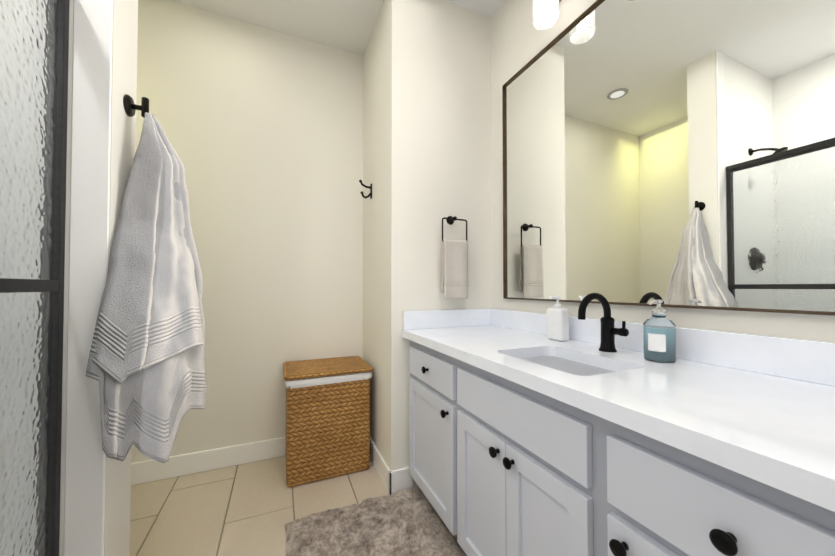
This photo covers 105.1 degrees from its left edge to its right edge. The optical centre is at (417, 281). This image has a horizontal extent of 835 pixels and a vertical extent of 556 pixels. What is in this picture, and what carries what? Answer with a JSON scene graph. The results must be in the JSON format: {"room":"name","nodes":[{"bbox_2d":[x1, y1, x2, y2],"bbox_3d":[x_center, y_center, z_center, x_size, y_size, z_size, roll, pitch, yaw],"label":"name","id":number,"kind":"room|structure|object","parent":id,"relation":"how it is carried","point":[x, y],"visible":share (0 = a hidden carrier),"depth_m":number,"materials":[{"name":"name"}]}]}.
{"room":"bathroom","nodes":[
{"label":"bathroom","id":0,"kind":"room"},
{"bbox_2d":[130,456,456,555],"bbox_3d":[-0.249,1.208,0.433,2.908,0.120,4.011,0,-1,-23],"label":"floor","id":1,"kind":"structure","parent":0,"point":[250,509],"depth_m":1.66,"materials":[{"name":"tile"}]},
{"bbox_2d":[283,356,372,486],"bbox_3d":[-0.591,0.857,2.077,0.522,0.637,0.416,0,-1,-23],"label":"basket","id":2,"kind":"object","parent":1,"relation":"on","point":[327,418],"visible":1,"depth_m":1.91,"materials":[{"name":"wicker"}]},
{"bbox_2d":[285,487,466,555],"bbox_3d":[-0.125,1.140,1.244,0.710,0.043,0.945,0,-1,-23],"label":"bath rug","id":3,"kind":"object","parent":1,"relation":"on","point":[407,522],"visible":0.96,"depth_m":1.46,"materials":[{"name":"fabric"}]},
{"bbox_2d":[404,337,834,555],"bbox_3d":[0.519,0.730,1.170,0.616,0.860,1.639,0,-1,-23],"label":"bathroom vanity","id":4,"kind":"object","parent":1,"relation":"on","point":[602,436],"depth_m":0.80,"materials":[{"name":"paint"}]},
{"bbox_2d":[402,325,834,500],"bbox_3d":[0.524,0.280,1.166,0.615,0.040,1.664,0,-1,-23],"label":"countertop","id":5,"kind":"structure","parent":4,"relation":"on","point":[783,428],"depth_m":0.71,"materials":[{"name":"white stone"}]},
{"bbox_2d":[547,296,568,340],"bbox_3d":[0.631,0.165,1.452,0.075,0.200,0.092,0,-1,-23],"label":"soap bottle","id":6,"kind":"object","parent":5,"relation":"on","point":[557,322],"visible":1,"depth_m":1.42,"materials":[{"name":"white plastic"}]},
{"bbox_2d":[522,353,613,372],"bbox_3d":[0.493,0.366,1.087,0.293,0.159,0.393,0,-1,-23],"label":"sink","id":7,"kind":"object","parent":5,"relation":"in","point":[550,358],"depth_m":1.19,"materials":[{"name":"white ceramic"}]},
{"bbox_2d":[574,293,629,352],"bbox_3d":[0.673,0.150,1.167,0.179,0.220,0.104,0,-1,-23],"label":"faucet","id":8,"kind":"object","parent":5,"relation":"on","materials":[{"name":"black metal"}]},
{"bbox_2d":[643,300,675,362],"bbox_3d":[0.790,0.159,1.049,0.094,0.199,0.086,0,-1,-23],"label":"glass soap dispenser","id":9,"kind":"object","parent":5,"relation":"on","point":[659,336],"visible":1,"depth_m":1.02,"materials":[{"name":"blue glass"}]},
{"bbox_2d":[171,0,503,55],"bbox_3d":[-0.249,-1.809,0.485,2.908,0.120,4.011,0,-1,-23],"label":"ceiling","id":10,"kind":"structure","parent":0,"point":[346,25],"depth_m":2.06,"materials":[{"name":"paint"}]},
{"bbox_2d":[104,0,834,555],"bbox_3d":[-0.249,-0.300,0.459,2.908,2.898,4.011,0,-1,-23],"label":"wall","id":11,"kind":"structure","parent":0,"point":[282,144],"depth_m":2.03,"materials":[{"name":"paint"}]},
{"bbox_2d":[0,0,69,555],"bbox_3d":[-0.745,0.074,0.216,0.051,1.939,1.544,0,-1,-23],"label":"shower door","id":12,"kind":"object","parent":11,"relation":"attached to","point":[34,44],"visible":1,"depth_m":0.83,"materials":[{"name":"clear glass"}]},
{"bbox_2d":[59,0,73,555],"bbox_3d":[-1.077,-0.306,0.078,0.783,2.897,1.565,0,-1,-23],"label":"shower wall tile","id":13,"kind":"structure","parent":11,"relation":"attached to","point":[66,282],"depth_m":0.94,"materials":[{"name":"white tile"}]},
{"bbox_2d":[63,0,112,555],"bbox_3d":[-0.708,-0.304,0.237,0.153,2.897,1.565,0,-1,-23],"label":"trim","id":14,"kind":"structure","parent":11,"relation":"attached to","point":[84,506],"depth_m":0.95,"materials":[{"name":"white paint"}]},
{"bbox_2d":[86,94,206,462],"bbox_3d":[-0.872,-0.050,1.120,0.246,1.174,0.519,0,-1,-23],"label":"towel","id":15,"kind":"object","parent":11,"relation":"attached to","point":[146,366],"visible":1,"depth_m":0.99,"materials":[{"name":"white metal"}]},
{"bbox_2d":[131,437,285,484],"bbox_3d":[-1.293,1.112,1.996,1.927,0.124,0.018,0,-1,-23],"label":"baseboard","id":16,"kind":"structure","parent":11,"relation":"attached to","point":[146,471],"depth_m":1.98,"materials":[{"name":"white wood"}]},
{"bbox_2d":[359,180,371,198],"bbox_3d":[-0.354,-0.627,2.173,0.088,0.125,0.032,0,-1,-23],"label":"double hook","id":17,"kind":"object","parent":11,"relation":"attached to","point":[369,194],"visible":0.98,"depth_m":2.17,"materials":[{"name":"black metal"}]},
{"bbox_2d":[370,437,398,494],"bbox_3d":[-0.269,1.113,2.064,0.038,0.124,0.666,0,-1,-23],"label":"baseboard","id":18,"kind":"structure","parent":11,"relation":"attached to","point":[393,481],"depth_m":1.83,"materials":[{"name":"white wood"}]},
{"bbox_2d":[403,309,489,328],"bbox_3d":[0.191,0.221,1.919,0.591,0.104,0.020,0,-1,-23],"label":"backsplash","id":19,"kind":"structure","parent":11,"relation":"attached to","point":[425,319],"depth_m":1.89,"materials":[{"name":"white stone"}]},
{"bbox_2d":[441,216,467,298],"bbox_3d":[0.215,-0.150,1.904,0.173,0.500,0.082,0,-1,-23],"label":"towel ring","id":20,"kind":"object","parent":11,"relation":"attached to","point":[454,269],"visible":1,"depth_m":1.87,"materials":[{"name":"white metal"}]},
{"bbox_2d":[533,0,560,29],"bbox_3d":[0.736,-1.348,1.245,0.186,0.271,0.740,0,-1,-23],"label":"sconce","id":21,"kind":"object","parent":11,"relation":"attached to","point":[540,7],"visible":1,"depth_m":1.47,"materials":[{"name":"white glass"}]},
{"bbox_2d":[490,309,834,384],"bbox_3d":[0.797,0.210,1.286,0.020,0.104,1.664,0,-1,-23],"label":"backsplash","id":22,"kind":"structure","parent":11,"relation":"attached to","point":[807,360],"depth_m":0.94,"materials":[{"name":"white stone"}]},
{"bbox_2d":[502,0,834,315],"bbox_3d":[0.799,-0.553,1.288,0.026,1.287,1.392,0,-1,-23],"label":"mirror","id":23,"kind":"object","parent":11,"relation":"attached to","point":[676,153],"visible":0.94,"depth_m":1.09,"materials":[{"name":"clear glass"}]}
]}

